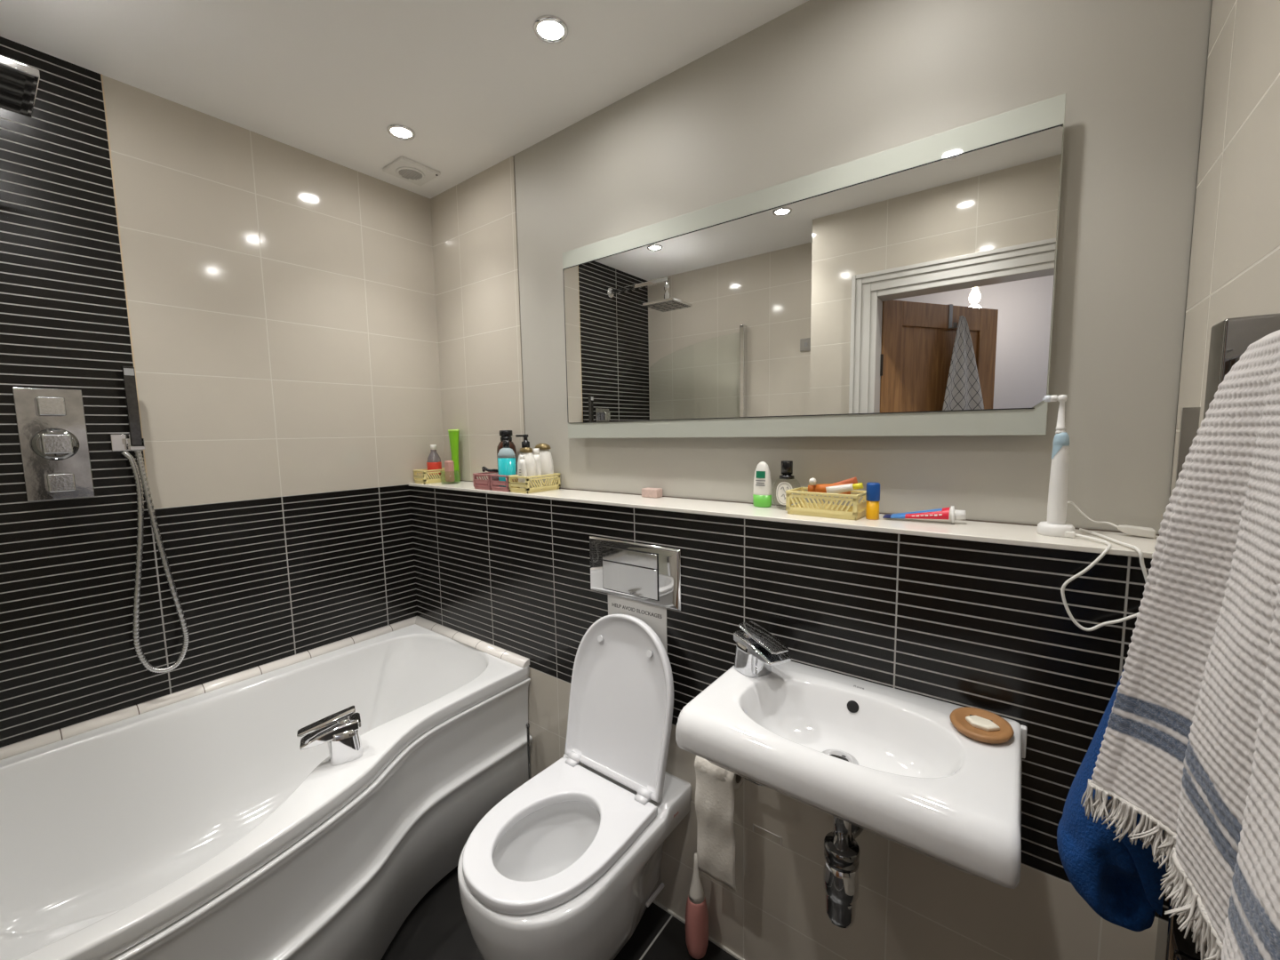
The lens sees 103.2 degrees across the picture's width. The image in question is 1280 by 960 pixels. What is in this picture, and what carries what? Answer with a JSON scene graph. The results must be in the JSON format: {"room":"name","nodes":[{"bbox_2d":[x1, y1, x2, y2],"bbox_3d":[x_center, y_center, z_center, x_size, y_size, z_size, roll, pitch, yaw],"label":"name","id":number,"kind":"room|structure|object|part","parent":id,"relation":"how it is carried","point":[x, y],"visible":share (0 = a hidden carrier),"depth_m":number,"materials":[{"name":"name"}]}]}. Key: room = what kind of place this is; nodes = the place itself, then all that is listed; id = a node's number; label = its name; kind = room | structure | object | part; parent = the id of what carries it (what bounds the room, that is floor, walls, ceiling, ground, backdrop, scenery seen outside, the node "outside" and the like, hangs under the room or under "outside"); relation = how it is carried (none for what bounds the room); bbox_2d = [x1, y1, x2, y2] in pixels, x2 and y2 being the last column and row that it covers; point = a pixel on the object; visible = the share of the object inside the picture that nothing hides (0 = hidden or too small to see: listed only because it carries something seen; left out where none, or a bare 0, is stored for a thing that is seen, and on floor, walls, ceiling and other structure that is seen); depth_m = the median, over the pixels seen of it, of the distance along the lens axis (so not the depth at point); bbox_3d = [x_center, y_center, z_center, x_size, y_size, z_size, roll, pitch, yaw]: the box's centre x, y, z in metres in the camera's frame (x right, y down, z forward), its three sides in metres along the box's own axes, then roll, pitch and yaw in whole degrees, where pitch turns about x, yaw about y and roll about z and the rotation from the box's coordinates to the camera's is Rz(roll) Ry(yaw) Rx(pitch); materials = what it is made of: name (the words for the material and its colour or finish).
{"room":"bathroom","nodes":[
{"label":"bathroom","id":0,"kind":"room"},
{"bbox_2d":[0,36,445,747],"bbox_3d":[-1.403,0.011,1.643,0.120,2.470,1.825,3,7,37],"label":"wall","id":1,"kind":"structure","parent":0,"point":[281,297],"depth_m":1.57,"materials":[{"name":"beige tile"}]},
{"bbox_2d":[0,56,39,117],"bbox_3d":[-1.410,-0.853,1.033,0.525,0.182,0.200,3,7,37],"label":"shower","id":2,"kind":"object","parent":1,"relation":"attached to","point":[19,82],"visible":1,"depth_m":0.98,"materials":[{"name":"silver metal"}]},
{"bbox_2d":[11,387,95,502],"bbox_3d":[-1.527,-0.093,1.322,0.058,0.284,0.116,3,7,37],"label":"shower valve","id":3,"kind":"object","parent":1,"relation":"attached to","point":[52,425],"visible":1,"depth_m":1.30,"materials":[{"name":"silver metal"}]},
{"bbox_3d":[-1.526,-0.191,1.315,0.040,0.048,0.048,3,7,37],"label":"knob","id":4,"kind":"part","parent":3,"relation":"part of","materials":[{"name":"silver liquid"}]},
{"bbox_3d":[-1.513,-0.094,1.316,0.028,0.050,0.052,3,7,37],"label":"knob","id":5,"kind":"part","parent":3,"relation":"part of","materials":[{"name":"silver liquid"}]},
{"bbox_3d":[-1.523,0.006,1.334,0.040,0.048,0.048,3,7,37],"label":"knob","id":6,"kind":"part","parent":3,"relation":"part of","materials":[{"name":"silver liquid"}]},
{"bbox_2d":[100,73,147,477],"bbox_3d":[-1.453,-0.508,1.437,0.001,1.194,0.003,3,7,37],"label":"trim","id":7,"kind":"structure","parent":1,"relation":"attached to","point":[100,74],"depth_m":1.42,"materials":[{"name":"beige tile"}]},
{"bbox_2d":[109,434,145,451],"bbox_3d":[-1.443,-0.105,1.428,0.064,0.047,0.062,3,7,37],"label":"outlet","id":8,"kind":"object","parent":1,"relation":"attached to","point":[118,443],"visible":0.94,"depth_m":1.42,"materials":[{"name":"silver metal"}]},
{"bbox_3d":[-1.440,-0.109,1.426,0.028,0.016,0.013,3,7,37],"label":"arm","id":9,"kind":"part","parent":8,"relation":"part of","materials":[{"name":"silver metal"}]},
{"bbox_2d":[120,366,189,672],"bbox_3d":[-1.414,0.127,1.461,0.116,0.891,0.043,-5,7,-33],"label":"shower","id":10,"kind":"object","parent":1,"relation":"attached to","point":[128,373],"visible":1,"depth_m":1.45,"materials":[{"name":"silver metal"}]},
{"bbox_2d":[0,616,416,759],"bbox_3d":[-1.383,0.659,1.594,0.030,0.022,1.457,3,7,37],"label":"trim","id":11,"kind":"structure","parent":1,"relation":"attached to","point":[57,735],"depth_m":1.56,"materials":[{"name":"white tile"}]},
{"bbox_2d":[0,0,808,198],"bbox_3d":[-0.476,-1.115,0.814,2.496,0.100,1.865,3,7,37],"label":"ceiling","id":12,"kind":"structure","parent":0,"point":[476,85],"depth_m":1.34,"materials":[{"name":"white paint"}]},
{"bbox_2d":[386,123,415,140],"bbox_3d":[-0.782,-1.139,1.663,0.086,0.006,0.086,3,7,37],"label":"recessed light","id":13,"kind":"object","parent":12,"relation":"in","point":[400,132],"visible":1,"depth_m":1.66,"materials":[{"name":"white glass"}]},
{"bbox_2d":[382,155,440,185],"bbox_3d":[-0.858,-1.156,1.907,0.144,0.018,0.152,3,7,37],"label":"fan","id":14,"kind":"object","parent":12,"relation":"attached to","point":[404,168],"visible":1,"depth_m":1.89,"materials":[{"name":"white plastic"}]},
{"bbox_2d":[398,168,422,180],"bbox_3d":[-0.863,-1.150,1.908,0.080,0.004,0.080,3,7,37],"label":"grille","id":15,"kind":"object","parent":14,"relation":"attached to","point":[409,174],"depth_m":1.91,"materials":[{"name":"grey plastic"}]},
{"bbox_2d":[533,15,567,43],"bbox_3d":[-0.220,-1.109,1.251,0.086,0.006,0.086,3,7,37],"label":"recessed light","id":16,"kind":"object","parent":12,"relation":"in","point":[552,29],"visible":1,"depth_m":1.25,"materials":[{"name":"white glass"}]},
{"bbox_2d":[384,867,737,959],"bbox_3d":[-0.427,1.322,1.060,2.496,0.060,1.845,3,7,37],"label":"floor","id":17,"kind":"structure","parent":0,"point":[437,928],"depth_m":1.40,"materials":[{"name":"grey tile"}]},
{"bbox_2d":[0,624,532,959],"bbox_3d":[-1.025,0.980,1.358,0.908,0.585,1.452,3,7,37],"label":"bathtub","id":18,"kind":"object","parent":17,"relation":"on","point":[200,827],"visible":0.93,"depth_m":1.37,"materials":[{"name":"white ceramic"}]},
{"bbox_3d":[-0.759,1.003,1.159,0.243,0.508,1.451,3,7,37],"label":"panel","id":19,"kind":"part","parent":18,"relation":"part of","materials":[{"name":"white plastic"}]},
{"bbox_2d":[296,705,363,766],"bbox_3d":[-0.757,0.631,1.243,0.132,0.121,0.054,-4,7,-32],"label":"tap","id":20,"kind":"object","parent":18,"relation":"on","point":[340,730],"visible":1,"depth_m":1.23,"materials":[{"name":"silver metal"}]},
{"bbox_3d":[-0.762,0.587,1.236,0.122,0.031,0.037,-4,7,-32],"label":"lever","id":21,"kind":"part","parent":20,"relation":"part of","materials":[{"name":"silver metal"}]},
{"bbox_3d":[-0.756,0.613,1.242,0.128,0.037,0.050,-4,7,-32],"label":"spout","id":22,"kind":"part","parent":20,"relation":"part of","materials":[{"name":"silver metal"}]},
{"bbox_2d":[526,722,531,779],"bbox_3d":[-0.375,1.022,1.728,0.068,0.406,0.068,3,7,37],"label":"toilet brush","id":23,"kind":"object","parent":17,"relation":"on","point":[527,724],"visible":0.3,"depth_m":1.71,"materials":[{"name":"silver metal"}]},
{"bbox_2d":[685,852,708,959],"bbox_3d":[0.148,1.111,1.329,0.062,0.287,0.062,3,7,37],"label":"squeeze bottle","id":24,"kind":"object","parent":17,"relation":"on","point":[696,911],"visible":0.93,"depth_m":1.31,"materials":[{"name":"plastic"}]},
{"bbox_2d":[409,486,1159,959],"bbox_3d":[-0.005,0.646,1.571,2.256,1.172,0.168,3,7,37],"label":"wall","id":25,"kind":"structure","parent":0,"point":[986,626],"depth_m":1.11,"materials":[{"name":"black tile"}]},
{"bbox_2d":[415,616,529,668],"bbox_3d":[-0.677,0.612,1.952,0.722,0.022,0.030,3,7,37],"label":"trim","id":26,"kind":"structure","parent":25,"relation":"attached to","point":[517,660],"depth_m":1.90,"materials":[{"name":"white tile"}]},
{"bbox_2d":[457,613,691,959],"bbox_3d":[-0.177,0.799,1.267,0.380,0.801,0.548,3,7,37],"label":"toilet","id":27,"kind":"object","parent":25,"relation":"attached to","point":[566,866],"visible":1,"depth_m":1.30,"materials":[{"name":"white ceramic"}]},
{"bbox_3d":[-0.215,0.846,1.220,0.348,0.026,0.412,3,7,37],"label":"seat","id":28,"kind":"part","parent":27,"relation":"part of","materials":[{"name":"white plastic"}]},
{"bbox_3d":[-0.058,0.596,1.410,0.348,0.430,0.114,3,7,37],"label":"lid","id":29,"kind":"part","parent":27,"relation":"part of","materials":[{"name":"white plastic"}]},
{"bbox_2d":[589,536,681,611],"bbox_3d":[-0.025,0.258,1.426,0.323,0.167,0.018,3,7,37],"label":"flush plate","id":30,"kind":"object","parent":25,"relation":"attached to","point":[646,573],"visible":1,"depth_m":1.40,"materials":[{"name":"silver metal"}]},
{"bbox_2d":[608,594,667,654],"bbox_3d":[-0.010,0.442,1.444,0.209,0.202,0.003,3,7,37],"label":"sign","id":31,"kind":"object","parent":25,"relation":"attached to","point":[654,616],"visible":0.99,"depth_m":1.42,"materials":[{"name":"white"}]},
{"bbox_2d":[652,899,744,959],"bbox_3d":[0.312,1.254,1.288,1.356,0.006,0.006,3,7,37],"label":"baseboard","id":32,"kind":"structure","parent":25,"relation":"attached to","point":[654,901],"depth_m":1.38,"materials":[{"name":"white"}]},
{"bbox_2d":[736,774,764,786],"bbox_3d":[0.245,0.704,1.244,0.202,0.040,0.061,3,7,37],"label":"holder","id":33,"kind":"object","parent":25,"relation":"attached to","point":[736,774],"visible":0.12,"depth_m":1.20,"materials":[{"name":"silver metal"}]},
{"bbox_2d":[694,755,743,891],"bbox_3d":[0.199,0.832,1.261,0.105,0.328,0.070,3,7,37],"label":"cloth","id":34,"kind":"object","parent":33,"relation":"on","point":[716,786],"visible":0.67,"depth_m":1.24,"materials":[{"name":"white fabric"}]},
{"bbox_2d":[752,824,781,845],"bbox_3d":[0.312,0.873,1.248,0.074,0.020,0.001,3,7,37],"label":"trim","id":35,"kind":"structure","parent":25,"relation":"attached to","point":[753,824],"depth_m":1.25,"materials":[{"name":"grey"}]},
{"bbox_2d":[408,480,1158,559],"bbox_3d":[-0.016,0.062,1.512,2.256,0.010,0.172,3,7,37],"label":"shelf","id":36,"kind":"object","parent":25,"relation":"on","point":[982,532],"depth_m":1.07,"materials":[{"name":"white stone"}]},
{"bbox_2d":[413,467,446,484],"bbox_3d":[-0.873,-0.018,2.148,0.082,0.056,0.137,3,7,37],"label":"crate","id":37,"kind":"object","parent":36,"relation":"on","point":[421,479],"visible":0.7,"depth_m":2.11,"materials":[{"name":"yellow plastic"}]},
{"bbox_2d":[415,479,446,484],"bbox_3d":[-0.873,0.004,2.151,0.074,0.012,0.129,3,7,37],"label":"tray","id":38,"kind":"object","parent":37,"relation":"on","point":[417,481],"depth_m":2.10,"materials":[{"name":"yellow plastic"}]},
{"bbox_2d":[426,444,441,479],"bbox_3d":[-0.871,-0.071,2.147,0.058,0.156,0.058,3,7,37],"label":"toiletry bottle","id":39,"kind":"object","parent":37,"relation":"in","point":[434,461],"visible":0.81,"depth_m":2.13,"materials":[{"name":"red plastic"}]},
{"bbox_2d":[448,429,460,481],"bbox_3d":[-0.782,-0.103,2.146,0.064,0.221,0.035,3,7,37],"label":"tube","id":40,"kind":"object","parent":36,"relation":"on","point":[453,434],"visible":0.9,"depth_m":2.13,"materials":[{"name":"green plastic"}]},
{"bbox_2d":[472,472,497,489],"bbox_3d":[-0.530,0.000,1.895,0.098,0.057,0.150,3,7,37],"label":"crate","id":41,"kind":"object","parent":36,"relation":"on","point":[478,484],"visible":0.44,"depth_m":1.85,"materials":[{"name":"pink plastic"}]},
{"bbox_2d":[474,484,491,489],"bbox_3d":[-0.529,0.022,1.897,0.090,0.012,0.142,3,7,37],"label":"tray","id":42,"kind":"object","parent":41,"relation":"on","point":[476,486],"depth_m":1.84,"materials":[{"name":"pink plastic"}]},
{"bbox_2d":[481,466,498,471],"bbox_3d":[-0.539,-0.039,1.868,0.113,0.023,0.042,3,7,37],"label":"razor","id":43,"kind":"object","parent":41,"relation":"on","point":[484,468],"visible":0.7,"depth_m":1.86,"materials":[{"name":"black plastic"}]},
{"bbox_2d":[489,472,518,491],"bbox_3d":[-0.450,0.004,1.835,0.098,0.057,0.150,3,7,37],"label":"crate","id":44,"kind":"object","parent":36,"relation":"on","point":[494,484],"visible":0.41,"depth_m":1.78,"materials":[{"name":"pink plastic"}]},
{"bbox_2d":[491,488,510,491],"bbox_3d":[-0.449,0.027,1.837,0.090,0.012,0.142,3,7,37],"label":"tray","id":45,"kind":"object","parent":44,"relation":"on","point":[492,489],"depth_m":1.77,"materials":[{"name":"pink plastic"}]},
{"bbox_2d":[496,430,517,473],"bbox_3d":[-0.502,-0.082,1.914,0.071,0.210,0.071,3,7,37],"label":"shampoo bottle","id":46,"kind":"object","parent":44,"relation":"in","point":[505,435],"visible":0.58,"depth_m":1.89,"materials":[{"name":"brown"}]},
{"bbox_2d":[497,440,516,487],"bbox_3d":[-0.472,-0.054,1.800,0.075,0.175,0.052,3,7,37],"label":"mouthwash bottle","id":47,"kind":"object","parent":44,"relation":"in","point":[507,466],"visible":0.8,"depth_m":1.77,"materials":[{"name":"teal plastic"}]},
{"bbox_2d":[508,472,560,493],"bbox_3d":[-0.367,0.009,1.775,0.098,0.057,0.154,3,7,37],"label":"crate","id":48,"kind":"object","parent":36,"relation":"on","point":[514,486],"visible":0.88,"depth_m":1.73,"materials":[{"name":"yellow plastic"}]},
{"bbox_2d":[519,455,527,488],"bbox_3d":[-0.390,-0.022,1.710,0.034,0.123,0.021,3,7,37],"label":"tube","id":49,"kind":"object","parent":48,"relation":"in","point":[523,462],"visible":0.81,"depth_m":1.70,"materials":[{"name":"white plastic"}]},
{"bbox_2d":[515,434,536,488],"bbox_3d":[-0.392,-0.060,1.746,0.087,0.194,0.045,3,7,37],"label":"pump bottle","id":50,"kind":"object","parent":48,"relation":"in","point":[525,450],"visible":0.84,"depth_m":1.73,"materials":[{"name":"white plastic"}]},
{"bbox_2d":[510,487,559,493],"bbox_3d":[-0.367,0.031,1.777,0.090,0.012,0.146,3,7,37],"label":"tray","id":51,"kind":"object","parent":48,"relation":"on","point":[527,490],"depth_m":1.73,"materials":[{"name":"yellow plastic"}]},
{"bbox_2d":[532,448,542,489],"bbox_3d":[-0.354,-0.037,1.745,0.028,0.144,0.034,-2,6,-13],"label":"tube","id":52,"kind":"object","parent":48,"relation":"in","point":[536,452],"visible":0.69,"depth_m":1.73,"materials":[{"name":"white plastic"}]},
{"bbox_2d":[534,442,553,486],"bbox_3d":[-0.343,-0.050,1.798,0.088,0.162,0.050,3,7,37],"label":"lotion bottle","id":53,"kind":"object","parent":48,"relation":"in","point":[546,458],"visible":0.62,"depth_m":1.77,"materials":[{"name":"white plastic"}]},
{"bbox_2d":[641,487,662,497],"bbox_3d":[0.037,0.039,1.549,0.058,0.027,0.034,3,7,37],"label":"soap bar","id":54,"kind":"object","parent":36,"relation":"on","point":[648,492],"visible":1,"depth_m":1.53,"materials":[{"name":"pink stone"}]},
{"bbox_2d":[752,461,771,507],"bbox_3d":[0.318,0.011,1.315,0.049,0.118,0.031,3,7,37],"label":"shampoo bottle","id":55,"kind":"object","parent":36,"relation":"on","point":[762,496],"visible":1,"depth_m":1.30,"materials":[{"name":"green plastic"}]},
{"bbox_2d":[772,460,800,509],"bbox_3d":[0.365,0.013,1.262,0.068,0.122,0.036,3,7,37],"label":"perfume bottle","id":56,"kind":"object","parent":36,"relation":"on","point":[787,466],"visible":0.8,"depth_m":1.25,"materials":[{"name":"clear glass"}]},
{"bbox_2d":[785,487,866,519],"bbox_3d":[0.437,0.053,1.184,0.164,0.056,0.092,4,7,40],"label":"crate","id":57,"kind":"object","parent":36,"relation":"on","point":[857,510],"visible":0.86,"depth_m":1.16,"materials":[{"name":"yellow plastic"}]},
{"bbox_2d":[787,504,865,519],"bbox_3d":[0.437,0.075,1.187,0.156,0.012,0.084,4,7,40],"label":"tray","id":58,"kind":"object","parent":57,"relation":"on","point":[812,510],"depth_m":1.15,"materials":[{"name":"yellow plastic"}]},
{"bbox_2d":[808,483,850,494],"bbox_3d":[0.440,0.021,1.182,0.094,0.028,0.025,3,7,37],"label":"tube","id":59,"kind":"object","parent":57,"relation":"in","point":[818,488],"visible":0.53,"depth_m":1.18,"materials":[{"name":"orange plastic"}]},
{"bbox_2d":[808,477,816,484],"bbox_3d":[0.405,0.003,1.190,0.017,0.017,0.017,3,7,37],"label":"stopper","id":60,"kind":"object","parent":59,"relation":"on","point":[812,481],"visible":1,"depth_m":1.19,"materials":[{"name":"white plastic"}]},
{"bbox_2d":[825,482,863,493],"bbox_3d":[0.459,0.020,1.139,0.079,0.032,0.018,3,7,37],"label":"tube","id":61,"kind":"object","parent":57,"relation":"on","point":[837,489],"visible":0.94,"depth_m":1.13,"materials":[{"name":"white plastic"}]},
{"bbox_2d":[834,476,857,483],"bbox_3d":[0.469,0.010,1.181,0.071,0.037,0.018,3,7,37],"label":"tube","id":62,"kind":"object","parent":57,"relation":"in","point":[853,480],"visible":0.41,"depth_m":1.17,"materials":[{"name":"orange plastic"}]},
{"bbox_2d":[865,482,880,519],"bbox_3d":[0.513,0.046,1.116,0.028,0.080,0.028,3,7,37],"label":"lip balm","id":63,"kind":"object","parent":36,"relation":"on","point":[873,489],"visible":1,"depth_m":1.11,"materials":[{"name":"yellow plastic"}]},
{"bbox_2d":[882,505,966,523],"bbox_3d":[0.604,0.070,1.080,0.152,0.037,0.039,3,7,34],"label":"toothpaste tube","id":64,"kind":"object","parent":36,"relation":"on","point":[946,515],"visible":1,"depth_m":1.06,"materials":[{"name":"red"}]},
{"bbox_2d":[882,513,892,518],"bbox_3d":[0.546,0.079,1.115,0.015,0.008,0.032,3,7,37],"label":"print","id":65,"kind":"object","parent":64,"relation":"attached to","point":[888,516],"depth_m":1.11,"materials":[{"name":"blue plastic"}]},
{"bbox_2d":[890,512,905,518],"bbox_3d":[0.564,0.076,1.103,0.028,0.012,0.033,3,7,37],"label":"print","id":66,"kind":"object","parent":64,"relation":"on","point":[900,515],"depth_m":1.09,"materials":[{"name":"blue plastic"}]},
{"bbox_2d":[903,508,942,514],"bbox_3d":[0.603,0.066,1.081,0.072,0.017,0.026,3,7,34],"label":"print","id":67,"kind":"object","parent":64,"relation":"on","point":[939,511],"depth_m":1.07,"materials":[{"name":"blue plastic"}]},
{"bbox_2d":[904,507,950,519],"bbox_3d":[0.609,0.069,1.073,0.082,0.027,0.032,3,7,33],"label":"print","id":68,"kind":"object","parent":64,"relation":"on","point":[939,514],"depth_m":1.06,"materials":[{"name":"red plastic"}]},
{"bbox_2d":[1036,521,1147,631],"bbox_3d":[0.764,0.165,0.879,0.100,0.160,0.172,0,6,11],"label":"charger","id":69,"kind":"object","parent":36,"relation":"on","point":[1067,530],"visible":0.89,"depth_m":0.85,"materials":[{"name":"white plastic"}]},
{"bbox_2d":[1044,394,1069,524],"bbox_3d":[0.754,-0.037,0.921,0.042,0.233,0.028,3,7,37],"label":"electric toothbrush","id":70,"kind":"object","parent":69,"relation":"on","point":[1057,505],"visible":1,"depth_m":0.91,"materials":[{"name":"white plastic"}]},
{"bbox_3d":[0.760,0.007,0.921,0.028,0.146,0.028,3,7,37],"label":"handle","id":71,"kind":"part","parent":70,"relation":"part of","materials":[{"name":"white plastic"}]},
{"bbox_2d":[1067,501,1156,538],"bbox_3d":[0.853,0.070,0.922,0.120,0.056,0.027,3,7,38],"label":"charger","id":72,"kind":"object","parent":36,"relation":"on","point":[1132,530],"visible":0.98,"depth_m":0.90,"materials":[{"name":"white plastic"}]},
{"bbox_3d":[-0.781,-0.012,2.085,0.072,0.052,0.072,3,7,37],"label":"glass jar","id":73,"kind":"object","parent":36,"relation":"on","visible":0},
{"bbox_2d":[444,460,454,481],"bbox_3d":[-0.783,-0.036,2.084,0.036,0.088,0.026,3,7,37],"label":"sponge","id":74,"kind":"object","parent":73,"relation":"in","point":[449,466],"visible":1,"depth_m":2.07,"materials":[{"name":"pink"}]},
{"bbox_2d":[459,480,1159,535],"bbox_3d":[0.035,0.048,1.578,2.256,0.003,0.003,3,7,37],"label":"trim","id":75,"kind":"structure","parent":25,"relation":"attached to","point":[1076,528],"depth_m":1.18,"materials":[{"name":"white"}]},
{"bbox_2d":[675,661,1027,888],"bbox_3d":[0.380,0.512,0.946,0.539,0.146,0.335,3,7,37],"label":"basin","id":76,"kind":"object","parent":25,"relation":"attached to","point":[892,764],"visible":0.96,"depth_m":0.88,"materials":[{"name":"white ceramic"}]},
{"bbox_2d":[733,620,791,678],"bbox_3d":[0.264,0.375,1.103,0.071,0.102,0.132,-4,6,-26],"label":"tap","id":77,"kind":"object","parent":76,"relation":"on","point":[757,650],"visible":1,"depth_m":1.09,"materials":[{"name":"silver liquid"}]},
{"bbox_3d":[0.263,0.360,1.104,0.066,0.031,0.128,-4,6,-26],"label":"spout","id":78,"kind":"part","parent":77,"relation":"part of","materials":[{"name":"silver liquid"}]},
{"bbox_3d":[0.266,0.338,1.095,0.049,0.026,0.122,-4,6,-26],"label":"lever","id":79,"kind":"part","parent":77,"relation":"part of","materials":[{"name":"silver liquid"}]},
{"bbox_2d":[823,816,863,927],"bbox_3d":[0.436,0.725,1.039,0.173,0.296,0.070,-6,8,-43],"label":"trap","id":80,"kind":"object","parent":76,"relation":"attached to","point":[841,883],"visible":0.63,"depth_m":0.98,"materials":[{"name":"silver metal"}]},
{"bbox_2d":[823,860,859,927],"bbox_3d":[0.400,0.813,1.010,0.067,0.128,0.067,3,7,37],"label":"cup","id":81,"kind":"object","parent":80,"relation":"on","point":[841,883],"depth_m":0.98,"materials":[{"name":"silver metal"}]},
{"bbox_2d":[949,707,1014,743],"bbox_3d":[0.600,0.433,0.893,0.094,0.016,0.102,3,7,37],"label":"soap dish","id":82,"kind":"object","parent":76,"relation":"on","point":[957,716],"visible":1,"depth_m":0.88,"materials":[{"name":"brown wood"}]},
{"bbox_2d":[965,715,999,731],"bbox_3d":[0.600,0.427,0.891,0.037,0.009,0.040,-2,6,-8],"label":"soap bar","id":83,"kind":"object","parent":82,"relation":"in","point":[975,721],"visible":1,"depth_m":0.89,"materials":[{"name":"beige"}]},
{"bbox_2d":[430,0,1212,534],"bbox_3d":[0.071,-0.013,1.622,2.496,2.470,0.120,3,7,37],"label":"wall","id":84,"kind":"structure","parent":0,"point":[820,85],"depth_m":1.12,"materials":[{"name":"grey paint"}]},
{"bbox_2d":[562,93,1066,438],"bbox_3d":[0.268,-0.418,1.330,1.273,0.608,0.037,3,7,37],"label":"wall mirror","id":85,"kind":"object","parent":84,"relation":"attached to","point":[907,290],"visible":0.98,"depth_m":1.16,"materials":[{"name":"grey mirror"}]},
{"bbox_2d":[1157,0,1279,925],"bbox_3d":[0.606,0.101,0.364,0.120,2.470,1.450,3,7,37],"label":"wall","id":86,"kind":"structure","parent":0,"point":[1235,267],"depth_m":0.68,"materials":[{"name":"beige tile"}]},
{"bbox_2d":[1175,407,1200,487],"bbox_3d":[0.788,-0.021,0.722,0.032,0.166,0.010,3,7,37],"label":"towel hook","id":87,"kind":"object","parent":86,"relation":"attached to","point":[1190,416],"visible":0.21,"depth_m":0.72,"materials":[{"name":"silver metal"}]},
{"bbox_2d":[1154,312,1279,959],"bbox_3d":[0.460,0.391,0.338,0.056,1.062,0.601,3,7,37],"label":"towel radiator","id":88,"kind":"object","parent":86,"relation":"attached to","point":[1230,338],"visible":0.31,"depth_m":0.52,"materials":[{"name":"silver metal"}]},
{"bbox_2d":[1056,669,1166,931],"bbox_3d":[0.567,0.321,0.606,0.093,0.412,0.115,3,7,37],"label":"towel","id":89,"kind":"object","parent":88,"relation":"hanging from","point":[1120,882],"visible":0.53,"depth_m":0.59,"materials":[{"name":"blue fabric"}]},
{"bbox_2d":[1080,329,1279,959],"bbox_3d":[0.416,0.151,0.324,0.105,0.532,0.476,2,7,31],"label":"bath towel","id":90,"kind":"object","parent":88,"relation":"hanging from","point":[1190,745],"visible":1,"depth_m":0.42,"materials":[{"name":"fabric"}]},
{"bbox_3d":[0.456,0.561,0.359,0.028,0.028,0.504,3,7,37],"label":"rail","id":91,"kind":"part","parent":88,"relation":"part of","materials":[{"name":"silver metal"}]},
{"bbox_3d":[0.445,-0.086,0.296,0.028,0.028,0.504,3,7,37],"label":"rail","id":92,"kind":"part","parent":88,"relation":"part of","materials":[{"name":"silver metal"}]}
]}

